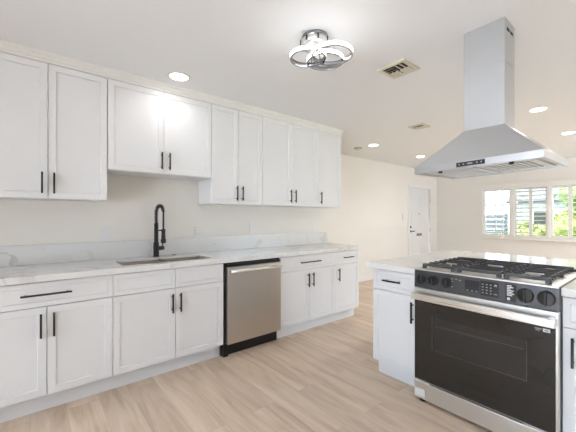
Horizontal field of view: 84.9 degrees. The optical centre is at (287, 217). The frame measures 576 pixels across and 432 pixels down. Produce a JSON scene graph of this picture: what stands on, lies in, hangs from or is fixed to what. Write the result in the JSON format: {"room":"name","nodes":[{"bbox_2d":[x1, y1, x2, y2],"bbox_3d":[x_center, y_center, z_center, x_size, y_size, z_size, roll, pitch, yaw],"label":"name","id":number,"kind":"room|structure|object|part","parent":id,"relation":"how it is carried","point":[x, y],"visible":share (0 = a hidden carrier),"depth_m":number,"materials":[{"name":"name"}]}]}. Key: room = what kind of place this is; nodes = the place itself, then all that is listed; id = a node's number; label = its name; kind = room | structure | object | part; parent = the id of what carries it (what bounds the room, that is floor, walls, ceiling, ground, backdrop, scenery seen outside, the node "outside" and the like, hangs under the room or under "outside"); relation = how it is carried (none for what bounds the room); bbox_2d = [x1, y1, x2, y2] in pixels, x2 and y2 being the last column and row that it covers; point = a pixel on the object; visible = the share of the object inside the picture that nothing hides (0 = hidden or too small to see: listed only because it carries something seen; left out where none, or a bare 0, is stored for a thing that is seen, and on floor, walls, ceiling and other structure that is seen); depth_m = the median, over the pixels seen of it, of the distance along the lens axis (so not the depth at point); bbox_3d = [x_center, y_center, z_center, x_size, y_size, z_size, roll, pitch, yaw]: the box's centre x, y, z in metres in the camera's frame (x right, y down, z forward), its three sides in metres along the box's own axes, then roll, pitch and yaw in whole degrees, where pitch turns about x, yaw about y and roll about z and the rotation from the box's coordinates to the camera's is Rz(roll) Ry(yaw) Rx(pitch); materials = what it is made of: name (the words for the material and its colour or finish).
{"room":"kitchen","nodes":[
{"label":"kitchen","id":0,"kind":"room"},
{"bbox_2d":[0,174,326,245],"bbox_3d":[-2.267,0.048,2.945,6.120,2.350,1.370,0,0,-39],"label":"wall","id":1,"kind":"structure","parent":0,"point":[129,208],"depth_m":2.84,"materials":[{"name":"beige paint"}]},
{"bbox_2d":[0,52,106,201],"bbox_3d":[-1.738,-0.596,2.274,0.718,0.934,0.336,0,0,-39],"label":"upper cabinet","id":2,"kind":"object","parent":1,"relation":"attached to","point":[53,118],"visible":1,"depth_m":2.18,"materials":[{"name":"white paint"}]},
{"bbox_3d":[-1.801,-0.596,2.066,0.356,0.929,0.022,0,0,-39],"label":"door","id":3,"kind":"part","parent":2,"relation":"part of","materials":[{"name":"white paint"}]},
{"bbox_3d":[-1.670,-0.236,2.138,0.011,0.144,0.038,0,0,-39],"label":"handle","id":4,"kind":"part","parent":2,"relation":"part of","materials":[{"name":"black metal"}]},
{"bbox_3d":[-1.619,-0.236,2.179,0.011,0.144,0.038,0,0,-39],"label":"handle","id":5,"kind":"part","parent":2,"relation":"part of","materials":[{"name":"black metal"}]},
{"bbox_3d":[-1.522,-0.596,2.294,0.356,0.929,0.022,0,0,-39],"label":"door","id":6,"kind":"part","parent":2,"relation":"part of","materials":[{"name":"white paint"}]},
{"bbox_2d":[100,227,110,240],"bbox_3d":[-1.536,0.141,2.652,0.078,0.115,0.009,0,0,-39],"label":"light switch","id":7,"kind":"object","parent":1,"relation":"attached to","point":[105,232],"visible":1,"depth_m":2.65,"materials":[{"name":"white plastic"}]},
{"bbox_2d":[107,79,210,180],"bbox_3d":[-1.128,-0.715,2.774,0.853,0.697,0.336,0,0,-39],"label":"upper cabinet","id":8,"kind":"object","parent":1,"relation":"attached to","point":[151,133],"visible":0.99,"depth_m":2.63,"materials":[{"name":"white paint"}]},
{"bbox_3d":[-1.219,-0.714,2.542,0.416,0.692,0.022,0,0,-39],"label":"door","id":9,"kind":"part","parent":8,"relation":"part of","materials":[{"name":"white paint"}]},
{"bbox_3d":[-1.007,-0.473,2.680,0.011,0.144,0.038,0,0,-39],"label":"handle","id":10,"kind":"part","parent":8,"relation":"part of","materials":[{"name":"black metal"}]},
{"bbox_3d":[-0.888,-0.714,2.812,0.431,0.692,0.022,0,0,-39],"label":"door","id":11,"kind":"part","parent":8,"relation":"part of","materials":[{"name":"white paint"}]},
{"bbox_2d":[0,232,326,266],"bbox_3d":[-0.804,0.278,3.243,3.463,0.146,0.019,0,0,-39],"label":"backsplash","id":12,"kind":"structure","parent":1,"relation":"attached to","point":[17,255],"depth_m":2.78,"materials":[{"name":"white stone"}]},
{"bbox_2d":[195,226,201,236],"bbox_3d":[-0.903,0.141,3.170,0.075,0.115,0.008,0,0,-39],"label":"wall outlet","id":13,"kind":"object","parent":1,"relation":"attached to","point":[198,229],"visible":1,"depth_m":3.17,"materials":[{"name":"white plastic"}]},
{"bbox_2d":[199,104,261,205],"bbox_3d":[-0.574,-0.596,3.227,0.573,0.934,0.336,0,0,-39],"label":"upper cabinet","id":14,"kind":"object","parent":1,"relation":"attached to","point":[236,135],"visible":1,"depth_m":3.10,"materials":[{"name":"white paint"}]},
{"bbox_3d":[-0.610,-0.596,3.040,0.278,0.929,0.022,0,0,-39],"label":"door","id":15,"kind":"part","parent":14,"relation":"part of","materials":[{"name":"white paint"}]},
{"bbox_3d":[-0.388,-0.596,3.222,0.288,0.929,0.022,0,0,-39],"label":"door","id":16,"kind":"part","parent":14,"relation":"part of","materials":[{"name":"white paint"}]},
{"bbox_2d":[250,223,255,232],"bbox_3d":[-0.401,0.123,3.581,0.075,0.115,0.008,0,0,-39],"label":"wall outlet","id":17,"kind":"object","parent":1,"relation":"attached to","point":[252,225],"visible":1,"depth_m":3.58,"materials":[{"name":"white plastic"}]},
{"bbox_2d":[253,116,317,206],"bbox_3d":[-0.035,-0.596,3.667,0.815,0.934,0.336,0,0,-39],"label":"upper cabinet","id":18,"kind":"object","parent":1,"relation":"attached to","point":[289,151],"visible":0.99,"depth_m":3.54,"materials":[{"name":"white paint"}]},
{"bbox_3d":[-0.117,-0.596,3.443,0.401,0.929,0.022,0,0,-39],"label":"door","id":19,"kind":"part","parent":18,"relation":"part of","materials":[{"name":"white paint"}]},
{"bbox_3d":[0.198,-0.596,3.702,0.407,0.929,0.022,0,0,-39],"label":"door","id":20,"kind":"part","parent":18,"relation":"part of","materials":[{"name":"white paint"}]},
{"bbox_2d":[315,223,318,230],"bbox_3d":[0.385,0.130,4.224,0.075,0.115,0.008,0,0,-39],"label":"wall outlet","id":21,"kind":"object","parent":1,"relation":"attached to","point":[316,224],"visible":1,"depth_m":4.22,"materials":[{"name":"white plastic"}]},
{"bbox_2d":[310,130,340,207],"bbox_3d":[0.444,-0.596,4.060,0.420,0.934,0.336,0,0,-39],"label":"upper cabinet","id":22,"kind":"object","parent":1,"relation":"attached to","point":[329,144],"visible":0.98,"depth_m":3.96,"materials":[{"name":"white paint"}]},
{"bbox_2d":[0,280,492,431],"bbox_3d":[1.578,1.253,2.099,11.000,0.060,7.550,0,0,-39],"label":"floor","id":23,"kind":"structure","parent":0,"point":[327,377],"depth_m":2.14,"materials":[{"name":"brown wood"}]},
{"bbox_2d":[0,275,112,422],"bbox_3d":[-1.660,0.808,2.156,0.725,0.830,0.602,0,0,-39],"label":"base cabinet","id":24,"kind":"object","parent":23,"relation":"on","point":[56,336],"visible":1,"depth_m":1.98,"materials":[{"name":"white paint"}]},
{"bbox_3d":[-1.640,0.826,1.844,0.359,0.546,0.022,0,0,-39],"label":"door","id":25,"kind":"part","parent":24,"relation":"part of","materials":[{"name":"white paint"}]},
{"bbox_3d":[-1.505,0.662,1.918,0.011,0.146,0.038,0,0,-39],"label":"handle","id":26,"kind":"part","parent":24,"relation":"part of","materials":[{"name":"black metal"}]},
{"bbox_3d":[-1.482,0.471,1.937,0.252,0.011,0.038,0,0,-39],"label":"handle","id":27,"kind":"part","parent":24,"relation":"part of","materials":[{"name":"black metal"}]},
{"bbox_3d":[-1.455,0.662,1.959,0.011,0.146,0.038,0,0,-39],"label":"handle","id":28,"kind":"part","parent":24,"relation":"part of","materials":[{"name":"black metal"}]},
{"bbox_3d":[-1.499,0.474,1.959,0.722,0.148,0.022,0,0,-39],"label":"drawer","id":29,"kind":"part","parent":24,"relation":"part of","materials":[{"name":"white paint"}]},
{"bbox_3d":[-1.359,0.826,2.074,0.359,0.546,0.022,0,0,-39],"label":"door","id":30,"kind":"part","parent":24,"relation":"part of","materials":[{"name":"white paint"}]},
{"bbox_2d":[0,243,362,285],"bbox_3d":[-0.615,0.372,3.024,3.478,0.040,0.599,0,0,-39],"label":"countertop","id":31,"kind":"structure","parent":24,"relation":"on","point":[9,275],"depth_m":2.42,"materials":[{"name":"white stone"}]},
{"bbox_2d":[153,204,165,256],"bbox_3d":[-1.144,0.117,2.808,0.093,0.471,0.119,0,0,-39],"label":"kitchen faucet","id":32,"kind":"object","parent":31,"relation":"on","point":[156,247],"visible":1,"depth_m":2.80,"materials":[{"name":"black metal"}]},
{"bbox_2d":[118,256,205,265],"bbox_3d":[-1.019,0.465,2.624,0.720,0.218,0.313,0,0,-39],"label":"sink","id":33,"kind":"object","parent":31,"relation":"in","point":[160,260],"visible":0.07,"depth_m":2.70,"materials":[{"name":"silver metal"}]},
{"bbox_3d":[-1.163,0.470,2.506,0.349,0.208,0.313,0,0,-39],"label":"bowl","id":34,"kind":"part","parent":33,"relation":"part of","materials":[{"name":"silver metal"}]},
{"bbox_3d":[-0.879,0.470,2.738,0.358,0.208,0.313,0,0,-39],"label":"bowl","id":35,"kind":"part","parent":33,"relation":"part of","materials":[{"name":"silver metal"}]},
{"bbox_2d":[111,263,222,388],"bbox_3d":[-1.051,0.808,2.654,0.847,0.830,0.602,0,0,-39],"label":"base cabinet","id":36,"kind":"object","parent":23,"relation":"on","point":[165,320],"visible":0.94,"depth_m":2.41,"materials":[{"name":"white paint"}]},
{"bbox_3d":[-1.051,0.474,2.326,0.429,0.148,0.022,0,0,-39],"label":"drawer","id":37,"kind":"part","parent":36,"relation":"part of","materials":[{"name":"white paint"}]},
{"bbox_3d":[-1.051,0.826,2.326,0.429,0.546,0.022,0,0,-39],"label":"door","id":38,"kind":"part","parent":36,"relation":"part of","materials":[{"name":"white paint"}]},
{"bbox_3d":[-0.887,0.662,2.424,0.011,0.146,0.038,0,0,-39],"label":"handle","id":39,"kind":"part","parent":36,"relation":"part of","materials":[{"name":"black metal"}]},
{"bbox_3d":[-0.839,0.662,2.463,0.011,0.146,0.038,0,0,-39],"label":"handle","id":40,"kind":"part","parent":36,"relation":"part of","materials":[{"name":"black metal"}]},
{"bbox_3d":[-0.723,0.474,2.594,0.411,0.148,0.022,0,0,-39],"label":"drawer","id":41,"kind":"part","parent":36,"relation":"part of","materials":[{"name":"white paint"}]},
{"bbox_3d":[-0.723,0.826,2.594,0.411,0.546,0.022,0,0,-39],"label":"door","id":42,"kind":"part","parent":36,"relation":"part of","materials":[{"name":"white paint"}]},
{"bbox_2d":[221,258,281,357],"bbox_3d":[-0.472,0.809,3.108,0.603,0.823,0.624,0,0,-39],"label":"dishwasher","id":43,"kind":"object","parent":23,"relation":"on","point":[252,288],"visible":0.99,"depth_m":2.87,"materials":[{"name":"silver metal"}]},
{"bbox_3d":[-0.344,1.166,2.950,0.603,0.110,0.050,0,0,-39],"label":"toe panel","id":44,"kind":"part","parent":43,"relation":"part of","materials":[{"name":"black plastic"}]},
{"bbox_3d":[-0.282,0.471,2.888,0.555,0.031,0.044,0,0,-39],"label":"handle","id":45,"kind":"part","parent":43,"relation":"part of","materials":[{"name":"silver metal"}]},
{"bbox_2d":[277,252,334,337],"bbox_3d":[0.065,0.808,3.567,0.793,0.830,0.602,0,0,-39],"label":"base cabinet","id":46,"kind":"object","parent":23,"relation":"on","point":[307,281],"visible":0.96,"depth_m":3.34,"materials":[{"name":"white paint"}]},
{"bbox_3d":[0.072,0.826,3.244,0.393,0.546,0.022,0,0,-39],"label":"door","id":47,"kind":"part","parent":46,"relation":"part of","materials":[{"name":"white paint"}]},
{"bbox_3d":[0.226,0.474,3.370,0.790,0.148,0.022,0,0,-39],"label":"drawer","id":48,"kind":"part","parent":46,"relation":"part of","materials":[{"name":"white paint"}]},
{"bbox_3d":[0.380,0.826,3.496,0.393,0.546,0.022,0,0,-39],"label":"door","id":49,"kind":"part","parent":46,"relation":"part of","materials":[{"name":"white paint"}]},
{"bbox_2d":[330,250,358,321],"bbox_3d":[0.539,0.808,3.955,0.431,0.830,0.602,0,0,-39],"label":"base cabinet","id":50,"kind":"object","parent":23,"relation":"on","point":[346,262],"visible":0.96,"depth_m":3.75,"materials":[{"name":"white paint"}]},
{"bbox_3d":[0.700,0.474,3.758,0.428,0.148,0.022,0,0,-39],"label":"drawer","id":51,"kind":"part","parent":50,"relation":"part of","materials":[{"name":"white paint"}]},
{"bbox_3d":[0.700,0.826,3.758,0.428,0.546,0.022,0,0,-39],"label":"door","id":52,"kind":"part","parent":50,"relation":"part of","materials":[{"name":"white paint"}]},
{"bbox_2d":[373,268,415,385],"bbox_3d":[0.993,0.808,2.500,0.638,0.830,0.353,0,0,-39],"label":"base cabinet","id":53,"kind":"object","parent":23,"relation":"on","point":[393,307],"visible":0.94,"depth_m":2.33,"materials":[{"name":"white paint"}]},
{"bbox_3d":[0.760,0.471,2.311,0.038,0.011,0.145,0,0,-39],"label":"handle","id":54,"kind":"part","parent":53,"relation":"part of","materials":[{"name":"black metal"}]},
{"bbox_3d":[0.782,0.474,2.328,0.022,0.148,0.348,0,0,-39],"label":"drawer","id":55,"kind":"part","parent":53,"relation":"part of","materials":[{"name":"white paint"}]},
{"bbox_3d":[0.861,0.662,2.188,0.038,0.146,0.011,0,0,-39],"label":"handle","id":56,"kind":"part","parent":53,"relation":"part of","materials":[{"name":"black metal"}]},
{"bbox_2d":[410,257,575,431],"bbox_3d":[1.322,0.766,2.023,0.722,0.914,0.750,0,0,-39],"label":"gas range","id":57,"kind":"object","parent":23,"relation":"on","point":[489,333],"visible":1,"depth_m":1.78,"materials":[{"name":"metal"}]},
{"bbox_3d":[0.876,1.159,2.092,0.004,0.052,0.070,0,0,-39],"label":"badge plate","id":58,"kind":"part","parent":57,"relation":"part of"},
{"bbox_3d":[0.875,0.407,2.074,0.034,0.062,0.062,0,0,-39],"label":"knob","id":59,"kind":"part","parent":57,"relation":"part of","materials":[{"name":"black plastic"}]},
{"bbox_3d":[0.923,0.407,2.016,0.034,0.062,0.062,0,0,-39],"label":"knob","id":60,"kind":"part","parent":57,"relation":"part of","materials":[{"name":"black plastic"}]},
{"bbox_3d":[0.978,0.407,1.949,0.034,0.062,0.062,0,0,-39],"label":"knob","id":61,"kind":"part","parent":57,"relation":"part of","materials":[{"name":"black plastic"}]},
{"bbox_3d":[1.101,1.145,1.843,0.032,0.112,0.750,0,0,-39],"label":"drawer","id":62,"kind":"part","parent":57,"relation":"part of","materials":[{"name":"silver metal"}]},
{"bbox_3d":[1.067,0.515,1.815,0.063,0.043,0.742,0,0,-39],"label":"handle","id":63,"kind":"part","parent":57,"relation":"part of","materials":[{"name":"silver metal"}]},
{"bbox_3d":[1.088,0.811,1.837,0.008,0.526,0.734,0,0,-39],"label":"door glass","id":64,"kind":"part","parent":57,"relation":"part of","materials":[{"name":"black glass"}]},
{"bbox_3d":[1.102,0.407,1.843,0.030,0.112,0.750,0,0,-39],"label":"control panel","id":65,"kind":"part","parent":57,"relation":"part of","materials":[{"name":"metal"}]},
{"bbox_2d":[415,261,575,288],"bbox_3d":[1.346,0.345,2.043,0.660,0.011,0.750,0,0,-39],"label":"cooktop","id":66,"kind":"object","parent":57,"relation":"in","point":[568,277],"depth_m":1.81,"materials":[{"name":"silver metal"}]},
{"bbox_3d":[1.232,0.407,1.639,0.034,0.074,0.074,0,0,-39],"label":"knob","id":67,"kind":"part","parent":57,"relation":"part of","materials":[{"name":"black plastic"}]},
{"bbox_3d":[1.379,0.328,1.749,0.120,0.023,0.116,0,0,-39],"label":"burner","id":68,"kind":"part","parent":57,"relation":"part of","materials":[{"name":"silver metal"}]},
{"bbox_3d":[1.286,0.407,1.572,0.034,0.074,0.074,0,0,-39],"label":"knob","id":69,"kind":"part","parent":57,"relation":"part of","materials":[{"name":"black plastic"}]},
{"bbox_2d":[563,296,575,431],"bbox_3d":[1.739,0.808,1.588,0.638,0.830,0.449,0,0,-39],"label":"base cabinet","id":70,"kind":"object","parent":23,"relation":"on","point":[569,304],"visible":0.99,"depth_m":1.56,"materials":[{"name":"white paint"}]},
{"bbox_3d":[1.528,0.474,1.416,0.022,0.148,0.446,0,0,-39],"label":"drawer","id":71,"kind":"part","parent":70,"relation":"part of","materials":[{"name":"white paint"}]},
{"bbox_3d":[1.392,0.662,1.539,0.038,0.146,0.011,0,0,-39],"label":"handle","id":72,"kind":"part","parent":70,"relation":"part of","materials":[{"name":"black metal"}]},
{"bbox_3d":[2.141,0.808,1.096,0.637,0.830,0.819,0,0,-39],"label":"base cabinet","id":73,"kind":"object","parent":23,"relation":"on","visible":0},
{"bbox_2d":[366,250,575,297],"bbox_3d":[1.962,0.372,1.980,1.455,0.040,2.480,0,0,-39],"label":"countertop","id":74,"kind":"structure","parent":73,"relation":"on","point":[406,264],"depth_m":2.57,"materials":[{"name":"white stone"}]},
{"bbox_2d":[0,0,575,167],"bbox_3d":[1.578,-1.187,2.099,11.000,0.120,7.550,0,0,-39],"label":"ceiling","id":75,"kind":"structure","parent":0,"point":[239,51],"depth_m":2.15,"materials":[{"name":"white paint"}]},
{"bbox_2d":[0,39,343,135],"bbox_3d":[-0.627,-1.095,3.006,3.435,0.063,0.053,0,0,-39],"label":"trim","id":76,"kind":"structure","parent":75,"relation":"attached to","point":[7,47],"depth_m":2.55,"materials":[{"name":"beige paint"}]},
{"bbox_2d":[167,71,189,81],"bbox_3d":[-0.873,-1.123,2.521,0.176,0.007,0.176,0,0,-39],"label":"recessed light","id":77,"kind":"object","parent":75,"relation":"in","point":[176,76],"visible":1,"depth_m":2.51,"materials":[{"name":"white paint"}]},
{"bbox_2d":[290,29,352,70],"bbox_3d":[0.221,-1.029,1.884,0.356,0.194,0.376,0,0,-39],"label":"ceiling light","id":78,"kind":"object","parent":75,"relation":"attached to","point":[315,42],"visible":1,"depth_m":1.89,"materials":[{"name":"silver metal"}]},
{"bbox_2d":[290,45,325,55],"bbox_3d":[0.120,-0.968,1.898,0.217,0.022,0.217,0,0,-39],"label":"diffuser","id":79,"kind":"object","parent":78,"relation":"attached to","point":[306,47],"depth_m":1.81,"materials":[{"name":"white plastic"}]},
{"bbox_2d":[307,49,342,59],"bbox_3d":[0.232,-0.983,1.972,0.227,0.022,0.227,0,0,-39],"label":"diffuser","id":80,"kind":"object","parent":78,"relation":"attached to","point":[323,51],"depth_m":1.88,"materials":[{"name":"white plastic"}]},
{"bbox_2d":[311,40,352,53],"bbox_3d":[0.253,-0.946,1.822,0.239,0.022,0.239,0,0,-39],"label":"diffuser","id":81,"kind":"object","parent":78,"relation":"attached to","point":[318,48],"depth_m":1.73,"materials":[{"name":"white plastic"}]},
{"bbox_2d":[377,58,419,78],"bbox_3d":[0.837,-1.117,2.388,0.225,0.019,0.225,0,0,-39],"label":"ceiling vent","id":82,"kind":"object","parent":75,"relation":"in","point":[402,67],"visible":1,"depth_m":2.38,"materials":[{"name":"beige metal"}]},
{"bbox_2d":[408,123,429,129],"bbox_3d":[1.623,-1.117,3.899,0.190,0.019,0.190,0,0,-39],"label":"ceiling vent","id":83,"kind":"object","parent":75,"relation":"in","point":[422,125],"visible":1,"depth_m":3.88,"materials":[{"name":"beige metal"}]},
{"bbox_2d":[415,17,567,178],"bbox_3d":[1.274,-0.702,2.001,0.585,0.849,0.675,0,0,-39],"label":"range hood","id":84,"kind":"object","parent":75,"relation":"hanging from","point":[489,143],"visible":1,"depth_m":1.84,"materials":[{"name":"silver metal"}]},
{"bbox_2d":[456,159,484,166],"bbox_3d":[1.050,-0.312,1.816,0.004,0.029,0.153,0,0,-39],"label":"control panel","id":85,"kind":"object","parent":84,"relation":"attached to","point":[459,162],"depth_m":1.82,"materials":[{"name":"black plastic"}]},
{"bbox_2d":[528,106,548,111],"bbox_3d":[2.610,-1.123,3.285,0.176,0.007,0.176,0,0,-39],"label":"recessed light","id":86,"kind":"object","parent":75,"relation":"in","point":[542,108],"visible":1,"depth_m":3.28,"materials":[{"name":"white paint"}]},
{"bbox_2d":[560,131,575,134],"bbox_3d":[3.743,-1.123,4.206,0.176,0.007,0.176,0,0,-39],"label":"recessed light","id":87,"kind":"object","parent":75,"relation":"in","point":[569,132],"visible":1,"depth_m":4.21,"materials":[{"name":"white paint"}]},
{"bbox_2d":[327,154,436,274],"bbox_3d":[1.920,0.048,6.513,4.880,2.350,0.150,0,0,-39],"label":"wall","id":88,"kind":"structure","parent":0,"point":[374,194],"depth_m":6.27,"materials":[{"name":"beige paint"}]},
{"bbox_2d":[359,272,372,281],"bbox_3d":[1.381,1.153,5.966,3.355,0.140,0.014,0,0,-39],"label":"baseboard","id":89,"kind":"structure","parent":88,"relation":"attached to","point":[368,276],"depth_m":6.06,"materials":[{"name":"white paint"}]},
{"bbox_2d":[408,184,431,255],"bbox_3d":[3.079,0.238,7.394,1.070,1.970,0.105,0,0,-39],"label":"door","id":90,"kind":"structure","parent":88,"relation":"in","point":[417,198],"depth_m":7.39,"materials":[{"name":"white paint"}]},
{"bbox_2d":[437,157,575,259],"bbox_3d":[5.935,0.048,5.340,0.150,2.350,7.050,0,0,-39],"label":"wall","id":91,"kind":"structure","parent":0,"point":[457,199],"depth_m":7.22,"materials":[{"name":"beige paint"}]},
{"bbox_2d":[485,191,508,233],"bbox_3d":[4.639,-0.109,6.964,0.040,1.012,0.535,0,0,-39],"label":"window","id":92,"kind":"structure","parent":91,"relation":"in","point":[495,220],"depth_m":6.99,"materials":[{"name":"white paint"}]},
{"bbox_2d":[483,189,509,235],"bbox_3d":[4.588,-0.108,6.923,0.076,1.006,0.532,0,0,-39],"label":"window shutter","id":93,"kind":"object","parent":92,"relation":"attached to","point":[484,191],"visible":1,"depth_m":6.91,"materials":[{"name":"white paint"}]},
{"bbox_2d":[515,187,530,236],"bbox_3d":[4.886,-0.108,6.559,0.074,1.006,0.272,0,0,-39],"label":"window shutter","id":94,"kind":"object","parent":91,"relation":"attached to","point":[516,189],"visible":1,"depth_m":6.55,"materials":[{"name":"white paint"}]},
{"bbox_2d":[477,178,575,242],"bbox_3d":[4.938,-0.132,6.397,0.054,1.205,1.972,0,0,-39],"label":"trim","id":95,"kind":"structure","parent":91,"relation":"attached to","point":[569,181],"depth_m":6.56,"materials":[{"name":"beige paint"}]},
{"bbox_2d":[531,186,546,236],"bbox_3d":[5.060,-0.108,6.346,0.076,1.006,0.272,0,0,-39],"label":"window shutter","id":96,"kind":"object","parent":91,"relation":"attached to","point":[532,188],"visible":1,"depth_m":6.35,"materials":[{"name":"white paint"}]},
{"bbox_2d":[553,188,553,235],"bbox_3d":[5.416,-0.109,6.014,0.040,1.012,0.600,0,0,-39],"label":"window","id":97,"kind":"structure","parent":91,"relation":"in","point":[553,188],"depth_m":6.22,"materials":[{"name":"white paint"}]},
{"bbox_2d":[551,185,569,237],"bbox_3d":[5.268,-0.108,6.093,0.076,1.006,0.287,0,0,-39],"label":"window shutter","id":98,"kind":"object","parent":91,"relation":"attached to","point":[568,186],"visible":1,"depth_m":6.08,"materials":[{"name":"white paint"}]},
{"bbox_2d":[570,185,575,237],"bbox_3d":[5.457,-0.108,5.861,0.076,1.006,0.307,0,0,-39],"label":"window shutter","id":99,"kind":"object","parent":91,"relation":"attached to","point":[571,186],"visible":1,"depth_m":5.96,"materials":[{"name":"white paint"}]},
{"label":"outside","id":100,"kind":"structure","parent":0,"visible":0},
{"bbox_3d":[26.338,1.523,21.549,51.940,0.100,80.000,0,0,-39],"label":"lawn","id":101,"kind":"structure","parent":100,"visible":0},
{"bbox_2d":[486,213,507,233],"bbox_3d":[6.527,0.663,11.832,0.112,1.620,2.950,0,0,-39],"label":"fence","id":102,"kind":"object","parent":101,"relation":"on","point":[492,227],"visible":0.09,"depth_m":10.86,"materials":[{"name":"grey wood"}]},
{"bbox_2d":[518,221,545,234],"bbox_3d":[7.534,0.786,9.799,1.319,1.388,1.012,0,0,-5],"label":"bush","id":103,"kind":"object","parent":101,"relation":"on","point":[542,227],"visible":0.24,"depth_m":9.55,"materials":[{"name":"green plant"}]},
{"bbox_2d":[506,188,567,225],"bbox_3d":[21.959,-0.777,21.326,8.200,4.500,10.000,0,0,-39],"label":"house","id":104,"kind":"structure","parent":101,"relation":"on","point":[556,191],"depth_m":21.67,"materials":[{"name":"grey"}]},
{"bbox_2d":[554,209,575,236],"bbox_3d":[7.991,0.615,8.787,1.431,1.728,1.094,0,0,-5],"label":"bush","id":105,"kind":"object","parent":101,"relation":"on","point":[558,224],"visible":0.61,"depth_m":8.61,"materials":[{"name":"green plant"}]},
{"bbox_2d":[554,187,575,210],"bbox_3d":[11.189,-0.276,11.134,2.795,3.521,2.662,0,0,-39],"label":"tree","id":106,"kind":"object","parent":101,"relation":"on","point":[560,191],"visible":0.18,"depth_m":11.36,"materials":[{"name":"green plant"}]}
]}

